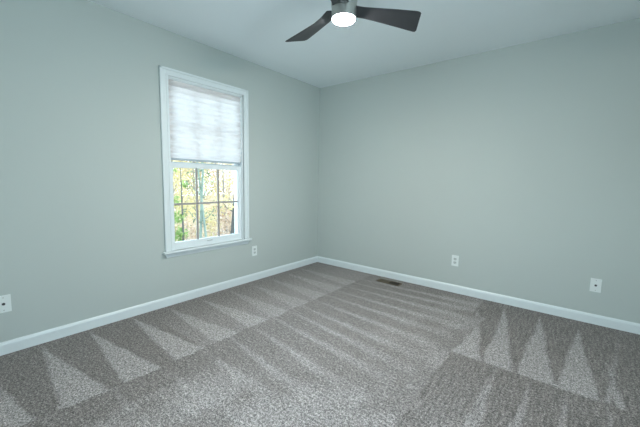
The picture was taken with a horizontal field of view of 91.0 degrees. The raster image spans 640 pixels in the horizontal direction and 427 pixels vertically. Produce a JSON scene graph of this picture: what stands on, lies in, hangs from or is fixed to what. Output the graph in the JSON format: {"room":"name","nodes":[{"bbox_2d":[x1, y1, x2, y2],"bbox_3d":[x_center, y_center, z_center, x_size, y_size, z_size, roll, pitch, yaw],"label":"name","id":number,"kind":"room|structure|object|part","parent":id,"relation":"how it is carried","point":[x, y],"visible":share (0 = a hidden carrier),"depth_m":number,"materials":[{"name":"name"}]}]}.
{"room":"empty bedroom","nodes":[
{"label":"empty bedroom","id":0,"kind":"room"},
{"bbox_2d":[0,0,319,342],"bbox_3d":[-1.274,-0.361,3.041,0.150,2.690,4.100,6,8,39],"label":"wall","id":1,"kind":"structure","parent":0,"point":[82,213],"depth_m":2.44,"materials":[{"name":"paint"}]},
{"bbox_2d":[0,294,11,312],"bbox_3d":[-2.061,0.591,2.049,0.016,0.115,0.072,6,8,39],"label":"cable wall plate","id":2,"kind":"object","parent":1,"relation":"attached to","point":[5,300],"visible":1,"depth_m":2.06,"materials":[{"name":"white plastic"}]},
{"bbox_2d":[0,256,317,355],"bbox_3d":[-1.230,0.792,3.108,0.014,0.084,3.800,6,8,39],"label":"baseboard","id":3,"kind":"structure","parent":1,"relation":"attached to","point":[6,347],"depth_m":2.64,"materials":[{"name":"white paint"}]},
{"bbox_2d":[158,65,251,257],"bbox_3d":[-1.145,-0.464,3.168,0.215,1.679,0.980,6,8,39],"label":"window","id":4,"kind":"structure","parent":1,"relation":"in","point":[241,171],"depth_m":3.11,"materials":[{"name":"white paint"}]},
{"bbox_2d":[168,78,240,163],"bbox_3d":[-1.112,-0.867,3.104,0.044,0.714,0.774,6,8,39],"label":"window shade","id":5,"kind":"object","parent":4,"relation":"attached to","point":[205,123],"visible":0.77,"depth_m":3.05,"materials":[{"name":"white fabric"}]},
{"bbox_3d":[-1.118,-0.521,3.140,0.040,0.018,0.774,6,8,39],"label":"rail","id":6,"kind":"part","parent":5,"relation":"part of","materials":[{"name":"white plastic"}]},
{"bbox_3d":[-1.158,-0.845,3.144,0.035,0.765,0.786,6,8,39],"label":"sash","id":7,"kind":"part","parent":4,"relation":"part of","materials":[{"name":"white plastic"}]},
{"bbox_3d":[-1.137,-0.096,3.195,0.035,0.789,0.786,6,8,39],"label":"sash","id":8,"kind":"part","parent":4,"relation":"part of","materials":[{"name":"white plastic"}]},
{"bbox_2d":[252,246,256,255],"bbox_3d":[-0.760,0.434,3.653,0.008,0.115,0.070,6,8,39],"label":"wall outlet","id":9,"kind":"object","parent":1,"relation":"attached to","point":[254,248],"visible":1,"depth_m":3.65,"materials":[{"name":"white plastic"}]},
{"bbox_2d":[0,262,639,426],"bbox_3d":[0.142,1.021,2.012,3.550,0.100,3.800,6,8,39],"label":"floor","id":10,"kind":"structure","parent":0,"point":[317,344],"depth_m":2.02,"materials":[{"name":"grey carpet"}]},
{"bbox_2d":[376,278,401,285],"bbox_3d":[0.809,0.805,3.689,0.284,0.006,0.104,6,8,39],"label":"floor vent","id":11,"kind":"object","parent":10,"relation":"in","point":[380,279],"visible":1,"depth_m":3.68,"materials":[{"name":"brown metal"}]},
{"bbox_2d":[88,0,639,87],"bbox_3d":[0.184,-1.505,1.751,3.550,0.100,3.800,6,8,39],"label":"ceiling","id":12,"kind":"structure","parent":0,"point":[254,31],"depth_m":2.61,"materials":[{"name":"paint"}]},
{"bbox_2d":[285,0,420,41],"bbox_3d":[0.067,-1.313,1.909,0.875,0.318,0.898,6,8,39],"label":"ceiling fan","id":13,"kind":"object","parent":12,"relation":"hanging from","point":[344,12],"visible":1,"depth_m":1.92,"materials":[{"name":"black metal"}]},
{"bbox_3d":[-0.036,-1.232,2.106,0.157,0.061,0.468,-4,8,-42],"label":"fan blade","id":14,"kind":"part","parent":13,"relation":"part of","materials":[{"name":"grey wood"}]},
{"bbox_3d":[0.031,-1.182,1.634,0.157,0.061,0.468,3,6,18],"label":"fan blade","id":15,"kind":"part","parent":13,"relation":"part of","materials":[{"name":"wood"}]},
{"bbox_2d":[332,13,354,25],"bbox_3d":[0.143,-1.165,1.894,0.136,0.028,0.136,6,8,39],"label":"diffuser","id":16,"kind":"object","parent":13,"relation":"attached to","point":[341,19],"depth_m":1.86,"materials":[{"name":"white glass"}]},
{"bbox_3d":[0.408,-1.206,1.928,0.468,0.061,0.157,0,6,-12],"label":"fan blade","id":17,"kind":"part","parent":13,"relation":"part of","materials":[{"name":"grey wood"}]},
{"bbox_2d":[317,18,639,323],"bbox_3d":[1.406,-0.354,3.412,3.550,2.690,0.150,6,8,39],"label":"wall","id":18,"kind":"structure","parent":0,"point":[520,163],"depth_m":3.03,"materials":[{"name":"paint"}]},
{"bbox_2d":[451,255,458,265],"bbox_3d":[1.442,0.504,3.358,0.070,0.115,0.008,6,8,39],"label":"wall outlet","id":19,"kind":"object","parent":18,"relation":"attached to","point":[455,259],"visible":1,"depth_m":3.36,"materials":[{"name":"white plastic"}]},
{"bbox_2d":[317,256,639,334],"bbox_3d":[1.335,0.798,3.467,3.550,0.084,0.014,6,8,39],"label":"baseboard","id":20,"kind":"structure","parent":18,"relation":"attached to","point":[613,323],"depth_m":3.10,"materials":[{"name":"white paint"}]},
{"bbox_2d":[589,278,601,292],"bbox_3d":[2.321,0.606,2.647,0.072,0.115,0.016,6,8,39],"label":"cable wall plate","id":21,"kind":"object","parent":18,"relation":"attached to","point":[595,284],"visible":1,"depth_m":2.65,"materials":[{"name":"white plastic"}]},
{"label":"outside","id":22,"kind":"structure","parent":0,"visible":0},
{"bbox_2d":[176,195,231,239],"bbox_3d":[-11.932,0.107,21.971,39.700,0.200,56.000,6,8,39],"label":"ground","id":23,"kind":"structure","parent":22,"point":[230,195],"depth_m":15.87,"materials":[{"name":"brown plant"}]},
{"bbox_2d":[173,168,189,240],"bbox_3d":[-2.776,0.443,6.151,0.583,2.800,0.550,6,8,39],"label":"tree","id":24,"kind":"object","parent":23,"relation":"on","point":[182,235],"visible":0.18,"depth_m":6.15,"materials":[{"name":"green plant"}]},
{"bbox_2d":[174,199,195,240],"bbox_3d":[-4.698,0.433,10.800,1.308,1.918,1.348,0,6,-9],"label":"shrub","id":25,"kind":"object","parent":23,"relation":"on","point":[191,199],"visible":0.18,"depth_m":10.82,"materials":[{"name":"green plant"}]},
{"bbox_2d":[171,160,204,241],"bbox_3d":[-4.821,-0.974,10.258,2.041,4.705,2.617,-1,6,-19],"label":"tree","id":26,"kind":"object","parent":23,"relation":"on","point":[178,172],"visible":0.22,"depth_m":10.04,"materials":[{"name":"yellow plant"}]},
{"bbox_2d":[173,161,209,224],"bbox_3d":[-5.176,-1.047,11.700,1.617,4.540,1.867,6,8,39],"label":"tree","id":27,"kind":"object","parent":23,"relation":"on","point":[186,161],"visible":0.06,"depth_m":11.73,"materials":[{"name":"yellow plant"}]},
{"bbox_2d":[174,209,211,241],"bbox_3d":[-3.637,0.671,8.670,1.381,1.796,1.284,6,8,39],"label":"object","id":28,"kind":"object","parent":23,"relation":"on","point":[191,227],"visible":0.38,"depth_m":8.63,"materials":[{"name":"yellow plant"}]},
{"bbox_2d":[183,162,213,237],"bbox_3d":[-3.038,-0.562,7.807,1.011,4.456,1.029,6,8,39],"label":"slim tree","id":29,"kind":"object","parent":23,"relation":"on","point":[198,170],"visible":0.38,"depth_m":7.90,"materials":[{"name":"green plant"}]},
{"bbox_2d":[174,161,222,236],"bbox_3d":[-4.613,-1.894,11.206,2.302,6.344,2.261,6,8,39],"label":"tree","id":30,"kind":"object","parent":23,"relation":"on","point":[178,161],"visible":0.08,"depth_m":11.31,"materials":[{"name":"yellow plant"}]},
{"bbox_2d":[180,162,224,212],"bbox_3d":[-4.928,-1.523,12.951,2.462,5.240,2.200,-3,7,-33],"label":"tree","id":31,"kind":"object","parent":23,"relation":"on","point":[199,162],"visible":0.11,"depth_m":13.32,"materials":[{"name":"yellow plant"}]},
{"bbox_2d":[176,187,229,237],"bbox_3d":[-3.595,0.326,9.711,1.539,2.289,1.298,0,6,-5],"label":"shrub","id":32,"kind":"object","parent":23,"relation":"on","point":[184,190],"visible":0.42,"depth_m":9.61,"materials":[{"name":"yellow plant"}]},
{"bbox_2d":[192,201,215,224],"bbox_3d":[-5.321,0.084,14.341,1.134,1.752,1.428,6,8,39],"label":"shrub","id":33,"kind":"object","parent":23,"relation":"on","point":[199,201],"visible":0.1,"depth_m":14.31,"materials":[{"name":"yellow plant"}]},
{"bbox_2d":[184,161,224,237],"bbox_3d":[-2.925,-0.674,7.933,0.954,4.653,0.953,6,8,39],"label":"slim tree","id":34,"kind":"object","parent":23,"relation":"on","point":[202,178],"visible":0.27,"depth_m":7.97,"materials":[{"name":"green plant"}]},
{"bbox_2d":[189,162,233,236],"bbox_3d":[-3.471,-0.991,11.436,2.502,4.544,2.077,2,6,8],"label":"tree","id":35,"kind":"object","parent":23,"relation":"on","point":[221,171],"visible":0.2,"depth_m":11.40,"materials":[{"name":"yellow plant"}]},
{"bbox_2d":[204,193,231,234],"bbox_3d":[-3.863,0.160,12.391,1.436,2.040,1.269,3,6,20],"label":"shrub","id":36,"kind":"object","parent":23,"relation":"on","point":[207,193],"visible":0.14,"depth_m":12.31,"materials":[{"name":"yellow plant"}]},
{"bbox_2d":[207,191,231,235],"bbox_3d":[-3.086,0.305,10.605,1.137,2.145,1.302,6,8,39],"label":"shrub","id":37,"kind":"object","parent":23,"relation":"on","point":[228,211],"visible":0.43,"depth_m":10.52,"materials":[{"name":"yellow plant"}]},
{"bbox_2d":[206,163,233,232],"bbox_3d":[-4.115,-1.847,13.819,2.048,5.733,2.082,-2,7,-29],"label":"tree","id":38,"kind":"object","parent":23,"relation":"on","point":[219,163],"visible":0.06,"depth_m":13.62,"materials":[{"name":"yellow plant"}]},
{"bbox_2d":[206,163,233,207],"bbox_3d":[-5.074,-1.772,17.077,2.518,4.879,2.384,6,8,39],"label":"tree","id":39,"kind":"object","parent":23,"relation":"on","point":[221,175],"visible":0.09,"depth_m":17.03,"materials":[{"name":"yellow plant"}]},
{"bbox_2d":[213,163,234,233],"bbox_3d":[-2.443,-1.011,9.339,1.479,5.058,1.395,6,8,39],"label":"forked tree","id":40,"kind":"object","parent":23,"relation":"on","point":[230,173],"visible":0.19,"depth_m":9.29,"materials":[{"name":"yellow plant"}]},
{"bbox_2d":[216,178,233,227],"bbox_3d":[-2.314,-0.270,10.008,2.004,3.470,0.786,-3,7,-31],"label":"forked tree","id":41,"kind":"object","parent":23,"relation":"on","point":[229,224],"visible":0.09,"depth_m":9.54,"materials":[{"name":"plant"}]}
]}

